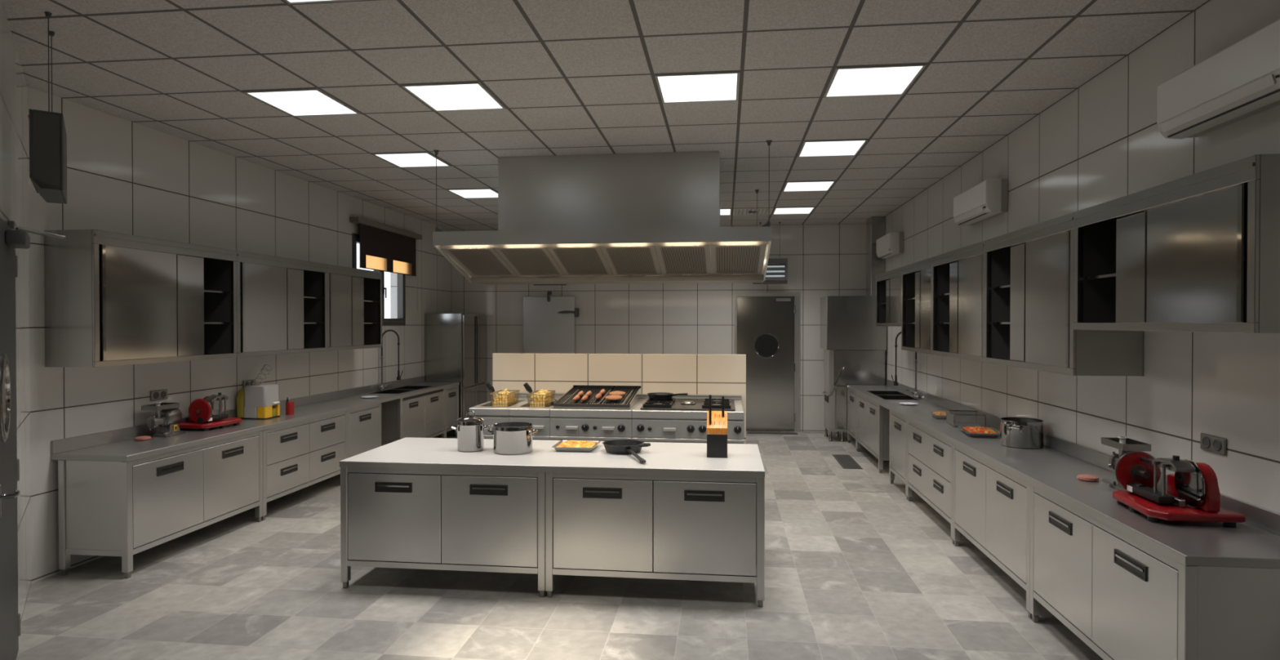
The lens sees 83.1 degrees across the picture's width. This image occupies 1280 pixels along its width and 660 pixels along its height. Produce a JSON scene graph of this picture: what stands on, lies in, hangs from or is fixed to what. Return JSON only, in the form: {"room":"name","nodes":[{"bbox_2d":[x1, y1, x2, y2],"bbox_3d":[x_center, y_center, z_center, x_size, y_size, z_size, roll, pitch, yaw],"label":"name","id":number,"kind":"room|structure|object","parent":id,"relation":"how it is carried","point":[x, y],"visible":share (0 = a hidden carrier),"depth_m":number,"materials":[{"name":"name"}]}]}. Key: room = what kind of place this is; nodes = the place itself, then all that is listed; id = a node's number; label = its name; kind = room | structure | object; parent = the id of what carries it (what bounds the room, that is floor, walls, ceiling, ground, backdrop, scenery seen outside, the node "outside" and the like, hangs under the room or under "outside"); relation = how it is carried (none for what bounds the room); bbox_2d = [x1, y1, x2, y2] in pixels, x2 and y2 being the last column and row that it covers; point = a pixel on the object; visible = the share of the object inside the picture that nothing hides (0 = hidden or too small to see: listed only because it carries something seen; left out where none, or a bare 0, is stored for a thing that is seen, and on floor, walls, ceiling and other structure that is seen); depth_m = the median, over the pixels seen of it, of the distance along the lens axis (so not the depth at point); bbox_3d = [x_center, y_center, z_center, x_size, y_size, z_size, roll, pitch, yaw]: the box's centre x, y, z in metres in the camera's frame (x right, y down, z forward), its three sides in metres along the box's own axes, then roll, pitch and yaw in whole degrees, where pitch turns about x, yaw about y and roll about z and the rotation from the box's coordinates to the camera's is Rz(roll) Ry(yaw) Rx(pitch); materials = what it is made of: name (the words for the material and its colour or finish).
{"room":"commercial kitchen","nodes":[
{"label":"commercial kitchen","id":0,"kind":"room"},
{"bbox_2d":[0,0,31,624],"bbox_3d":[-3.626,0.052,3.968,0.250,3.540,2.750,0,1,-37],"label":"wall","id":1,"kind":"structure","parent":0,"point":[14,167],"depth_m":4.51,"materials":[{"name":"tile"}]},
{"bbox_2d":[0,217,66,659],"bbox_3d":[-3.137,0.609,3.736,0.246,2.408,1.106,0,1,-37],"label":"door","id":2,"kind":"structure","parent":1,"relation":"in","point":[11,239],"depth_m":3.67,"materials":[{"name":"grey paint"}]},
{"bbox_2d":[27,86,451,582],"bbox_3d":[-3.995,0.002,9.244,0.250,3.540,8.270,0,1,7],"label":"wall","id":3,"kind":"structure","parent":0,"point":[124,176],"depth_m":6.55,"materials":[{"name":"tile"}]},
{"bbox_2d":[44,229,237,367],"bbox_3d":[-4.043,-0.234,5.991,0.406,0.995,1.535,0,1,7],"label":"upper cabinet","id":4,"kind":"object","parent":3,"relation":"attached to","point":[112,299],"visible":0.98,"depth_m":5.60,"materials":[{"name":"silver metal"}]},
{"bbox_2d":[99,283,229,293],"bbox_3d":[-4.069,-0.342,5.993,0.325,0.016,1.499,0,1,7],"label":"shelf","id":5,"kind":"object","parent":4,"relation":"attached to","point":[181,288],"depth_m":6.28,"materials":[{"name":"silver metal"}]},
{"bbox_2d":[99,321,230,324],"bbox_3d":[-4.069,-0.057,5.996,0.325,0.016,1.499,0,1,7],"label":"shelf","id":6,"kind":"object","parent":4,"relation":"attached to","point":[179,322],"depth_m":6.34,"materials":[{"name":"silver metal"}]},
{"bbox_2d":[150,388,168,400],"bbox_3d":[-4.204,0.568,6.314,0.017,0.085,0.190,0,1,7],"label":"wall socket","id":7,"kind":"object","parent":3,"relation":"attached to","point":[161,393],"visible":1,"depth_m":6.30,"materials":[{"name":"grey plastic"}]},
{"bbox_2d":[236,250,327,357],"bbox_3d":[-3.864,-0.249,7.519,0.406,0.995,1.537,0,1,7],"label":"upper cabinet","id":8,"kind":"object","parent":3,"relation":"attached to","point":[282,302],"visible":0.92,"depth_m":7.40,"materials":[{"name":"silver metal"}]},
{"bbox_2d":[240,292,321,298],"bbox_3d":[-3.889,-0.356,7.521,0.325,0.016,1.501,0,1,7],"label":"shelf","id":9,"kind":"object","parent":8,"relation":"attached to","point":[291,295],"depth_m":7.81,"materials":[{"name":"silver metal"}]},
{"bbox_2d":[327,263,382,351],"bbox_3d":[-3.696,-0.263,8.947,0.406,0.995,1.332,0,1,7],"label":"upper cabinet","id":10,"kind":"object","parent":3,"relation":"attached to","point":[354,295],"visible":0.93,"depth_m":8.91,"materials":[{"name":"silver metal"}]},
{"bbox_2d":[351,232,405,325],"bbox_3d":[-3.757,-0.679,10.403,0.152,1.240,1.620,0,1,7],"label":"window","id":11,"kind":"structure","parent":3,"relation":"in","point":[401,278],"depth_m":10.90,"materials":[{"name":"grey paint"}]},
{"bbox_2d":[349,216,422,310],"bbox_3d":[-3.652,-0.900,10.514,0.130,1.205,2.010,0,1,7],"label":"roller blind","id":12,"kind":"object","parent":11,"relation":"attached to","point":[382,246],"visible":1,"depth_m":10.39,"materials":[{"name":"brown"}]},
{"bbox_2d":[16,430,1103,659],"bbox_3d":[-0.884,1.869,5.357,9.400,0.120,15.400,0,1,7],"label":"floor","id":13,"kind":"structure","parent":0,"point":[855,568],"depth_m":4.81,"materials":[{"name":"tile"}]},
{"bbox_2d":[57,430,262,577],"bbox_3d":[-3.908,1.376,6.047,0.570,0.854,1.551,0,1,7],"label":"base cabinet","id":14,"kind":"object","parent":13,"relation":"on","point":[125,509],"visible":0.92,"depth_m":5.47,"materials":[{"name":"silver metal"}]},
{"bbox_2d":[51,375,459,461],"bbox_3d":[-3.641,0.854,8.548,0.614,0.140,6.605,0,1,7],"label":"countertop","id":15,"kind":"structure","parent":14,"relation":"on","point":[119,444],"depth_m":6.32,"materials":[{"name":"silver metal"}]},
{"bbox_2d":[141,401,186,436],"bbox_3d":[-4.059,0.757,6.171,0.170,0.293,0.324,0,1,7],"label":"grinder","id":16,"kind":"object","parent":15,"relation":"on","point":[167,415],"visible":1,"depth_m":6.15,"materials":[{"name":"grey paint"}]},
{"bbox_2d":[141,402,179,410],"bbox_3d":[-4.074,0.649,6.133,0.148,0.038,0.249,0,1,7],"label":"tray","id":17,"kind":"object","parent":16,"relation":"on","point":[156,406],"depth_m":6.10,"materials":[{"name":"silver metal"}]},
{"bbox_2d":[177,392,241,431],"bbox_3d":[-3.986,0.744,6.672,0.399,0.310,0.490,0,1,7],"label":"meat slicer","id":18,"kind":"object","parent":15,"relation":"on","point":[205,413],"visible":0.95,"depth_m":6.49,"materials":[{"name":"red metal"}]},
{"bbox_2d":[236,364,279,419],"bbox_3d":[-3.868,0.625,7.400,0.333,0.534,0.354,0,1,7],"label":"juicer","id":19,"kind":"object","parent":15,"relation":"on","point":[260,401],"visible":1,"depth_m":7.25,"materials":[{"name":"grey plastic"}]},
{"bbox_2d":[251,364,272,385],"bbox_3d":[-3.899,0.476,7.450,0.098,0.237,0.259,0,1,7],"label":"basket","id":20,"kind":"object","parent":19,"relation":"on","point":[260,384],"depth_m":7.46,"materials":[{"name":"silver metal"}]},
{"bbox_2d":[285,396,293,414],"bbox_3d":[-3.698,0.800,7.621,0.084,0.180,0.084,0,1,7],"label":"canister","id":21,"kind":"object","parent":15,"relation":"on","point":[289,404],"visible":1,"depth_m":7.59,"materials":[{"name":"red plastic"}]},
{"bbox_2d":[377,328,403,390],"bbox_3d":[-3.551,0.427,10.288,0.340,0.876,0.262,0,1,7],"label":"tap","id":22,"kind":"object","parent":15,"relation":"on","point":[381,386],"visible":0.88,"depth_m":10.28,"materials":[{"name":"silver metal"}]},
{"bbox_2d":[368,385,431,399],"bbox_3d":[-3.428,0.972,10.440,0.434,0.224,1.200,0,1,7],"label":"double sink","id":23,"kind":"object","parent":15,"relation":"in","point":[407,388],"visible":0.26,"depth_m":10.43,"materials":[{"name":"silver metal"}]},
{"bbox_2d":[261,410,347,519],"bbox_3d":[-3.728,1.361,7.582,0.570,0.854,1.531,0,1,7],"label":"base cabinet","id":24,"kind":"object","parent":13,"relation":"on","point":[297,455],"visible":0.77,"depth_m":7.39,"materials":[{"name":"silver metal"}]},
{"bbox_2d":[347,402,381,457],"bbox_3d":[-3.591,1.350,8.754,0.570,0.854,0.821,0,1,7],"label":"base cabinet","id":25,"kind":"object","parent":13,"relation":"on","point":[364,423],"visible":0.38,"depth_m":8.69,"materials":[{"name":"silver metal"}]},
{"bbox_2d":[381,387,445,445],"bbox_3d":[-3.389,1.334,10.474,0.570,0.854,1.556,0,1,7],"label":"base cabinet","id":26,"kind":"object","parent":13,"relation":"on","point":[423,415],"visible":0.46,"depth_m":10.09,"materials":[{"name":"silver metal"}]},
{"bbox_2d":[340,466,545,596],"bbox_3d":[-1.312,1.381,5.481,1.466,0.854,1.045,0,1,7],"label":"base cabinet","id":27,"kind":"object","parent":13,"relation":"on","point":[421,518],"visible":0.77,"depth_m":4.97,"materials":[{"name":"silver metal"}]},
{"bbox_2d":[339,436,764,477],"bbox_3d":[-0.583,0.933,5.397,2.937,0.042,1.054,0,1,7],"label":"countertop","id":28,"kind":"structure","parent":27,"relation":"on","point":[743,460],"depth_m":5.07,"materials":[{"name":"white stone"}]},
{"bbox_2d":[450,409,490,451],"bbox_3d":[-1.286,0.759,5.480,0.290,0.301,0.206,0,1,7],"label":"stock pot","id":29,"kind":"object","parent":28,"relation":"on","point":[469,429],"visible":1,"depth_m":5.40,"materials":[{"name":"silver metal"}]},
{"bbox_2d":[487,421,537,454],"bbox_3d":[-0.952,0.810,5.410,0.298,0.202,0.345,0,1,-39],"label":"cooking pot","id":30,"kind":"object","parent":28,"relation":"on","point":[515,437],"visible":1,"depth_m":5.29,"materials":[{"name":"silver metal"}]},
{"bbox_2d":[551,440,600,451],"bbox_3d":[-0.483,0.884,5.543,0.322,0.052,0.332,0,1,7],"label":"tray","id":31,"kind":"object","parent":28,"relation":"on","point":[562,445],"visible":1,"depth_m":5.44,"materials":[{"name":"silver metal"}]},
{"bbox_2d":[602,439,650,462],"bbox_3d":[-0.030,0.878,5.277,0.316,0.067,0.659,0,1,-34],"label":"skillet","id":32,"kind":"object","parent":28,"relation":"on","point":[633,446],"visible":1,"depth_m":5.33,"materials":[{"name":"black metal"}]},
{"bbox_2d":[706,410,727,457],"bbox_3d":[0.561,0.755,5.248,0.147,0.314,0.170,0,1,7],"label":"knife block","id":33,"kind":"object","parent":28,"relation":"on","point":[717,430],"visible":0.96,"depth_m":5.17,"materials":[{"name":"black wood"}]},
{"bbox_2d":[708,394,711,422],"bbox_3d":[0.507,0.581,5.207,0.018,0.228,0.028,0,1,7],"label":"kitchen knife","id":34,"kind":"object","parent":33,"relation":"in","point":[709,395],"visible":1,"depth_m":5.20,"materials":[{"name":"black plastic"}]},
{"bbox_2d":[444,384,458,437],"bbox_3d":[-3.264,1.323,11.537,0.570,0.854,0.576,0,1,7],"label":"base cabinet","id":35,"kind":"object","parent":13,"relation":"on","point":[451,393],"visible":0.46,"depth_m":11.48,"materials":[{"name":"silver metal"}]},
{"bbox_2d":[424,313,486,434],"bbox_3d":[-3.147,0.732,12.451,0.681,2.020,1.195,0,1,7],"label":"fridge","id":36,"kind":"object","parent":13,"relation":"on","point":[455,344],"visible":0.66,"depth_m":11.88,"materials":[{"name":"silver metal"}]},
{"bbox_2d":[468,391,532,439],"bbox_3d":[-1.408,1.248,7.571,0.403,1.080,1.154,0,1,7],"label":"fryer","id":37,"kind":"object","parent":13,"relation":"on","point":[491,415],"visible":0.18,"depth_m":7.03,"materials":[{"name":"silver metal"}]},
{"bbox_2d":[485,382,519,406],"bbox_3d":[-1.404,0.648,7.386,0.218,0.265,0.474,0,1,7],"label":"basket","id":38,"kind":"object","parent":37,"relation":"in","point":[489,385],"visible":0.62,"depth_m":7.25,"materials":[{"name":"gold metal"}]},
{"bbox_2d":[492,388,516,405],"bbox_3d":[-1.389,0.689,7.416,0.176,0.158,0.330,0,1,7],"label":"fries","id":39,"kind":"object","parent":38,"relation":"in","point":[501,402],"visible":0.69,"depth_m":7.31,"materials":[{"name":"yellow food"}]},
{"bbox_2d":[509,392,564,439],"bbox_3d":[-1.007,1.249,7.524,0.401,1.080,1.154,0,1,7],"label":"fryer","id":40,"kind":"object","parent":13,"relation":"on","point":[540,416],"visible":0.27,"depth_m":6.98,"materials":[{"name":"silver metal"}]},
{"bbox_2d":[523,382,555,406],"bbox_3d":[-1.022,0.649,7.341,0.218,0.265,0.474,0,1,7],"label":"basket","id":41,"kind":"object","parent":40,"relation":"in","point":[527,387],"visible":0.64,"depth_m":7.19,"materials":[{"name":"gold metal"}]},
{"bbox_2d":[529,388,551,406],"bbox_3d":[-1.006,0.687,7.376,0.176,0.165,0.325,0,1,7],"label":"fries","id":42,"kind":"object","parent":41,"relation":"in","point":[541,391],"visible":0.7,"depth_m":7.26,"materials":[{"name":"yellow food"}]},
{"bbox_2d":[549,384,644,440],"bbox_3d":[-0.421,1.199,7.448,0.814,1.180,1.166,0,1,7],"label":"chargrill","id":43,"kind":"object","parent":13,"relation":"on","point":[602,419],"visible":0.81,"depth_m":6.94,"materials":[{"name":"silver metal"}]},
{"bbox_2d":[545,471,764,606],"bbox_3d":[0.146,1.383,5.310,1.466,0.854,1.045,0,1,7],"label":"base cabinet","id":44,"kind":"object","parent":13,"relation":"on","point":[618,525],"visible":0.9,"depth_m":4.80,"materials":[{"name":"silver metal"}]},
{"bbox_2d":[631,393,744,443],"bbox_3d":[0.510,1.250,7.339,1.058,1.080,1.166,0,1,7],"label":"gas hob","id":45,"kind":"object","parent":13,"relation":"on","point":[679,419],"visible":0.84,"depth_m":6.84,"materials":[{"name":"silver metal"}]},
{"bbox_2d":[647,391,687,399],"bbox_3d":[0.281,0.673,7.404,0.423,0.072,0.278,0,1,7],"label":"frying pan","id":46,"kind":"object","parent":45,"relation":"on","point":[656,395],"visible":1,"depth_m":7.33,"materials":[{"name":"black metal"}]},
{"bbox_2d":[746,431,798,434],"bbox_3d":[2.235,1.741,12.200,0.840,0.006,0.200,0,1,7],"label":"floor drain","id":47,"kind":"object","parent":13,"relation":"on","point":[748,432],"visible":1,"depth_m":12.19,"materials":[{"name":"grey metal"}]},
{"bbox_2d":[831,453,862,468],"bbox_3d":[2.777,1.765,9.700,0.240,0.006,0.980,0,1,7],"label":"floor drain","id":48,"kind":"object","parent":13,"relation":"on","point":[846,461],"visible":1,"depth_m":9.65,"materials":[{"name":"grey metal"}]},
{"bbox_2d":[847,387,857,450],"bbox_3d":[3.463,1.330,10.841,0.570,0.854,0.761,0,1,7],"label":"base cabinet","id":49,"kind":"object","parent":13,"relation":"on","point":[851,395],"visible":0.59,"depth_m":10.87,"materials":[{"name":"silver metal"}]},
{"bbox_2d":[820,295,886,441],"bbox_3d":[3.415,0.607,11.629,0.926,2.284,0.837,0,1,7],"label":"dishwasher","id":50,"kind":"object","parent":13,"relation":"on","point":[855,348],"visible":0.98,"depth_m":11.28,"materials":[{"name":"silver metal"}]},
{"bbox_2d":[866,216,885,295],"bbox_3d":[3.773,-1.163,11.549,0.221,1.250,0.400,0,1,7],"label":"ventilation duct","id":51,"kind":"object","parent":50,"relation":"on","point":[875,225],"visible":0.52,"depth_m":11.36,"materials":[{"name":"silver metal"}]},
{"bbox_2d":[856,392,889,472],"bbox_3d":[3.328,1.341,9.686,0.570,0.854,1.556,0,1,7],"label":"base cabinet","id":52,"kind":"object","parent":13,"relation":"on","point":[873,419],"visible":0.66,"depth_m":9.27,"materials":[{"name":"silver metal"}]},
{"bbox_2d":[888,409,907,499],"bbox_3d":[3.125,1.357,7.958,0.570,0.854,0.806,0,1,7],"label":"base cabinet","id":53,"kind":"object","parent":13,"relation":"on","point":[898,424],"visible":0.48,"depth_m":7.96,"materials":[{"name":"silver metal"}]},
{"bbox_2d":[906,418,954,543],"bbox_3d":[2.988,1.369,6.791,0.570,0.854,1.536,0,1,7],"label":"base cabinet","id":54,"kind":"object","parent":13,"relation":"on","point":[929,455],"visible":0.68,"depth_m":6.73,"materials":[{"name":"silver metal"}]},
{"bbox_2d":[952,443,1031,617],"bbox_3d":[2.809,1.383,5.262,0.570,0.854,1.536,0,1,7],"label":"base cabinet","id":55,"kind":"object","parent":13,"relation":"on","point":[991,504],"visible":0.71,"depth_m":5.13,"materials":[{"name":"silver metal"}]},
{"bbox_2d":[1029,484,1279,659],"bbox_3d":[2.629,1.398,3.732,0.570,0.854,1.536,0,1,7],"label":"base cabinet","id":56,"kind":"object","parent":13,"relation":"on","point":[1125,598],"visible":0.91,"depth_m":3.34,"materials":[{"name":"silver metal"}]},
{"bbox_2d":[847,378,1279,568],"bbox_3d":[3.049,0.868,7.084,0.614,0.140,8.315,0,1,7],"label":"countertop","id":57,"kind":"structure","parent":56,"relation":"on","point":[1054,468],"depth_m":4.07,"materials":[{"name":"silver metal"}]},
{"bbox_2d":[866,390,919,399],"bbox_3d":[3.359,0.979,9.644,0.434,0.224,1.200,0,1,7],"label":"double sink","id":58,"kind":"object","parent":57,"relation":"in","point":[885,394],"visible":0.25,"depth_m":9.62,"materials":[{"name":"silver metal"}]},
{"bbox_2d":[891,331,919,397],"bbox_3d":[3.428,0.437,9.329,0.340,0.876,0.262,0,1,7],"label":"tap","id":59,"kind":"object","parent":57,"relation":"on","point":[915,393],"visible":0.56,"depth_m":9.32,"materials":[{"name":"silver metal"}]},
{"bbox_2d":[928,410,946,418],"bbox_3d":[3.083,0.863,7.359,0.206,0.058,0.336,0,1,12],"label":"food tray","id":60,"kind":"object","parent":57,"relation":"on","point":[939,415],"visible":0.72,"depth_m":7.27,"materials":[{"name":"silver metal"}]},
{"bbox_2d":[946,409,986,426],"bbox_3d":[3.074,0.837,6.816,0.278,0.120,0.327,0,1,11],"label":"wire basket","id":61,"kind":"object","parent":57,"relation":"on","point":[980,418],"visible":0.9,"depth_m":6.73,"materials":[{"name":"silver metal"}]},
{"bbox_2d":[957,425,999,437],"bbox_3d":[2.936,0.873,6.239,0.282,0.059,0.422,0,1,14],"label":"tray","id":62,"kind":"object","parent":57,"relation":"on","point":[973,431],"visible":1,"depth_m":6.11,"materials":[{"name":"silver metal"}]},
{"bbox_2d":[1000,416,1044,448],"bbox_3d":[2.994,0.805,5.662,0.308,0.207,0.352,0,1,7],"label":"cooking pot","id":63,"kind":"object","parent":57,"relation":"on","point":[1027,433],"visible":1,"depth_m":5.54,"materials":[{"name":"silver metal"}]},
{"bbox_2d":[1076,473,1098,481],"bbox_3d":[2.749,0.905,4.429,0.116,0.029,0.116,0,1,7],"label":"patty","id":64,"kind":"object","parent":57,"relation":"on","point":[1084,477],"visible":1,"depth_m":4.39,"materials":[{"name":"pink food"}]},
{"bbox_2d":[1101,435,1151,489],"bbox_3d":[2.826,0.776,4.188,0.170,0.293,0.324,0,1,7],"label":"grinder","id":65,"kind":"object","parent":57,"relation":"on","point":[1124,444],"visible":0.45,"depth_m":4.24,"materials":[{"name":"grey paint"}]},
{"bbox_2d":[1101,436,1151,451],"bbox_3d":[2.841,0.667,4.224,0.148,0.038,0.249,0,1,7],"label":"tray","id":66,"kind":"object","parent":65,"relation":"on","point":[1122,443],"depth_m":4.19,"materials":[{"name":"silver metal"}]},
{"bbox_2d":[1112,450,1245,526],"bbox_3d":[2.678,0.772,3.650,0.399,0.310,0.490,0,1,7],"label":"meat slicer","id":67,"kind":"object","parent":57,"relation":"on","point":[1193,493],"visible":1,"depth_m":3.54,"materials":[{"name":"red metal"}]},
{"bbox_2d":[1,0,1210,230],"bbox_3d":[-0.884,-1.791,5.323,9.400,0.120,15.400,0,1,7],"label":"ceiling","id":68,"kind":"structure","parent":0,"point":[570,77],"depth_m":4.87,"materials":[{"name":"tile"}]},
{"bbox_2d":[27,11,66,204],"bbox_3d":[-3.308,-1.232,4.035,0.145,0.968,0.560,0,1,-37],"label":"trap","id":69,"kind":"object","parent":68,"relation":"hanging from","point":[47,131],"visible":1,"depth_m":3.83,"materials":[{"name":"grey paint"}]},
{"bbox_2d":[243,88,359,116],"bbox_3d":[-2.560,-1.728,5.509,0.570,0.008,0.614,0,1,7],"label":"recessed light","id":70,"kind":"object","parent":68,"relation":"in","point":[298,102],"visible":1,"depth_m":5.48,"materials":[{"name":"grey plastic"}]},
{"bbox_2d":[284,0,363,4],"bbox_3d":[-1.593,-1.709,3.451,0.570,0.008,0.614,0,1,7],"label":"recessed light","id":71,"kind":"object","parent":68,"relation":"in","point":[289,2],"visible":1,"depth_m":3.75,"materials":[{"name":"white plastic"}]},
{"bbox_2d":[287,0,328,2],"bbox_3d":[-1.593,-1.709,3.451,0.536,0.005,0.580,0,1,7],"label":"diffuser","id":72,"kind":"object","parent":71,"relation":"attached to","point":[288,1],"depth_m":3.76,"materials":[{"name":"white plastic"}]},
{"bbox_2d":[372,151,450,167],"bbox_3d":[-2.335,-1.746,7.427,0.570,0.008,0.614,0,1,7],"label":"recessed light","id":73,"kind":"object","parent":68,"relation":"in","point":[420,159],"visible":1,"depth_m":7.40,"materials":[{"name":"white plastic"}]},
{"bbox_2d":[400,81,506,111],"bbox_3d":[-1.368,-1.727,5.369,0.570,0.008,0.614,0,1,7],"label":"recessed light","id":74,"kind":"object","parent":68,"relation":"in","point":[460,96],"visible":1,"depth_m":5.34,"materials":[{"name":"white plastic"}]},
{"bbox_2d":[446,188,497,198],"bbox_3d":[-2.110,-1.765,9.346,0.570,0.008,0.614,0,1,7],"label":"recessed light","id":75,"kind":"object","parent":68,"relation":"in","point":[466,193],"visible":0.81,"depth_m":9.30,"materials":[{"name":"white plastic"}]},
{"bbox_2d":[432,140,772,284],"bbox_3d":[-0.252,-1.144,8.074,3.255,1.224,2.560,0,1,7],"label":"extractor hood","id":76,"kind":"object","parent":68,"relation":"hanging from","point":[644,217],"visible":1,"depth_m":7.17,"materials":[{"name":"silver metal"}]},
{"bbox_2d":[440,240,768,248],"bbox_3d":[-0.393,-0.836,6.892,3.202,0.060,0.142,0,1,7],"label":"lamp","id":77,"kind":"object","parent":76,"relation":"attached to","point":[443,244],"depth_m":6.91,"materials":[{"name":"silver metal"}]},
{"bbox_2d":[654,71,739,103],"bbox_3d":[0.419,-1.725,5.159,0.570,0.008,0.614,0,1,7],"label":"recessed light","id":78,"kind":"object","parent":68,"relation":"in","point":[704,86],"visible":1,"depth_m":5.12,"materials":[{"name":"white plastic"}]},
{"bbox_2d":[733,207,773,215],"bbox_3d":[1.690,-1.774,10.843,0.580,0.018,0.620,0,1,7],"label":"ceiling vent","id":79,"kind":"object","parent":68,"relation":"in","point":[753,211],"visible":0.99,"depth_m":10.79,"materials":[{"name":"white metal"}]},
{"bbox_2d":[752,222,787,284],"bbox_3d":[2.166,-1.281,12.008,0.560,1.023,0.145,0,1,7],"label":"trap","id":80,"kind":"object","parent":68,"relation":"hanging from","point":[777,268],"visible":0.66,"depth_m":11.99,"materials":[{"name":"grey paint"}]},
{"bbox_2d":[765,262,785,279],"bbox_3d":[2.159,-0.976,11.952,0.500,0.275,0.006,0,1,7],"label":"grille","id":81,"kind":"object","parent":80,"relation":"attached to","point":[768,268],"depth_m":11.94,"materials":[{"name":"silver metal"}]},
{"bbox_2d":[772,206,815,214],"bbox_3d":[2.287,-1.778,10.775,0.570,0.008,0.614,0,1,7],"label":"recessed light","id":82,"kind":"object","parent":68,"relation":"in","point":[808,210],"visible":1,"depth_m":10.72,"materials":[{"name":"white plastic"}]},
{"bbox_2d":[782,180,835,191],"bbox_3d":[2.061,-1.760,8.856,0.570,0.008,0.614,0,1,7],"label":"recessed light","id":83,"kind":"object","parent":68,"relation":"in","point":[793,186],"visible":1,"depth_m":8.85,"materials":[{"name":"white plastic"}]},
{"bbox_2d":[797,139,867,156],"bbox_3d":[1.836,-1.742,6.938,0.570,0.008,0.614,0,1,7],"label":"recessed light","id":84,"kind":"object","parent":68,"relation":"in","point":[845,147],"visible":1,"depth_m":6.91,"materials":[{"name":"white plastic"}]},
{"bbox_2d":[823,63,926,97],"bbox_3d":[1.611,-1.724,5.019,0.570,0.008,0.614,0,1,7],"label":"recessed light","id":85,"kind":"object","parent":68,"relation":"in","point":[886,80],"visible":1,"depth_m":4.98,"materials":[{"name":"white plastic"}]},
{"bbox_2d":[492,352,746,443],"bbox_3d":[-0.251,1.025,8.099,2.847,1.517,0.150,0,1,7],"label":"wall","id":86,"kind":"structure","parent":0,"point":[675,373],"depth_m":8.01,"materials":[{"name":"tile"}]},
{"bbox_2d":[451,223,866,431],"bbox_3d":[0.288,-0.031,12.779,7.433,3.540,0.250,0,1,7],"label":"wall","id":87,"kind":"structure","parent":0,"point":[824,260],"depth_m":12.58,"materials":[{"name":"tile"}]},
{"bbox_2d":[522,291,578,352],"bbox_3d":[-1.587,0.513,12.789,0.998,2.390,0.174,0,1,7],"label":"door","id":88,"kind":"structure","parent":87,"relation":"in","point":[548,322],"depth_m":12.77,"materials":[{"name":"silver metal"}]},
{"bbox_2d":[734,291,799,431],"bbox_3d":[2.184,0.545,12.397,1.110,2.395,0.073,0,1,7],"label":"door","id":89,"kind":"structure","parent":87,"relation":"in","point":[767,323],"depth_m":12.39,"materials":[{"name":"silver metal"}]},
{"bbox_2d":[884,0,1279,512],"bbox_3d":[3.229,0.044,4.883,0.250,3.540,15.250,0,1,7],"label":"wall","id":90,"kind":"structure","parent":0,"point":[1102,142],"depth_m":4.50,"materials":[{"name":"tile"}]},
{"bbox_2d":[875,266,901,326],"bbox_3d":[3.425,-0.407,9.389,0.406,0.715,1.482,0,1,7],"label":"upper cabinet","id":91,"kind":"object","parent":90,"relation":"attached to","point":[888,284],"visible":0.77,"depth_m":9.38,"materials":[{"name":"silver metal"}]},
{"bbox_2d":[875,231,903,258],"bbox_3d":[3.683,-1.241,10.657,0.192,0.300,0.930,0,1,7],"label":"air conditioner","id":92,"kind":"object","parent":90,"relation":"attached to","point":[890,245],"visible":1,"depth_m":10.29,"materials":[{"name":"white plastic"}]},
{"bbox_2d":[901,257,932,354],"bbox_3d":[3.264,-0.254,8.017,0.406,0.995,1.277,0,1,7],"label":"upper cabinet","id":93,"kind":"object","parent":90,"relation":"attached to","point":[917,277],"visible":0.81,"depth_m":8.06,"materials":[{"name":"silver metal"}]},
{"bbox_2d":[931,240,984,361],"bbox_3d":[3.101,-0.240,6.632,0.406,0.995,1.507,0,1,7],"label":"upper cabinet","id":94,"kind":"object","parent":90,"relation":"attached to","point":[957,308],"visible":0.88,"depth_m":6.58,"materials":[{"name":"silver metal"}]},
{"bbox_2d":[953,178,1008,226],"bbox_3d":[3.242,-1.206,6.903,0.192,0.300,0.930,0,1,7],"label":"air conditioner","id":95,"kind":"object","parent":90,"relation":"attached to","point":[988,199],"visible":1,"depth_m":6.62,"materials":[{"name":"white plastic"}]},
{"bbox_2d":[984,212,1143,376],"bbox_3d":[2.925,-0.226,5.127,0.406,0.995,1.517,0,1,7],"label":"upper cabinet","id":96,"kind":"object","parent":90,"relation":"attached to","point":[1029,271],"visible":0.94,"depth_m":4.85,"materials":[{"name":"silver metal"}]},
{"bbox_2d":[1073,153,1279,333],"bbox_3d":[2.748,-0.352,3.619,0.406,0.715,1.512,0,1,7],"label":"upper cabinet","id":97,"kind":"object","parent":90,"relation":"attached to","point":[1200,251],"visible":1,"depth_m":3.34,"materials":[{"name":"silver metal"}]},
{"bbox_2d":[1085,256,1247,279],"bbox_3d":[2.773,-0.304,3.616,0.325,0.016,1.476,0,1,7],"label":"shelf","id":98,"kind":"object","parent":97,"relation":"attached to","point":[1094,276],"depth_m":4.28,"materials":[{"name":"silver metal"}]},
{"bbox_2d":[1200,432,1226,454],"bbox_3d":[2.957,0.587,3.727,0.017,0.085,0.190,0,1,7],"label":"wall socket","id":99,"kind":"object","parent":90,"relation":"attached to","point":[1210,442],"visible":1,"depth_m":3.71,"materials":[{"name":"grey plastic"}]},
{"bbox_2d":[1202,435,1210,448],"bbox_3d":[2.956,0.586,3.769,0.005,0.060,0.060,0,1,7],"label":"outlet","id":100,"kind":"object","parent":99,"relation":"attached to","point":[1206,439],"depth_m":3.76,"materials":[{"name":"grey paint"}]},
{"bbox_2d":[1213,439,1221,450],"bbox_3d":[2.946,0.587,3.686,0.005,0.060,0.060,0,1,7],"label":"outlet","id":101,"kind":"object","parent":99,"relation":"attached to","point":[1216,442],"depth_m":3.68,"materials":[{"name":"grey paint"}]},
{"bbox_2d":[1156,18,1279,138],"bbox_3d":[2.835,-1.173,3.432,0.192,0.300,0.930,0,1,7],"label":"air conditioner","id":102,"kind":"object","parent":90,"relation":"attached to","point":[1241,81],"visible":1,"depth_m":3.41,"materials":[{"name":"white plastic"}]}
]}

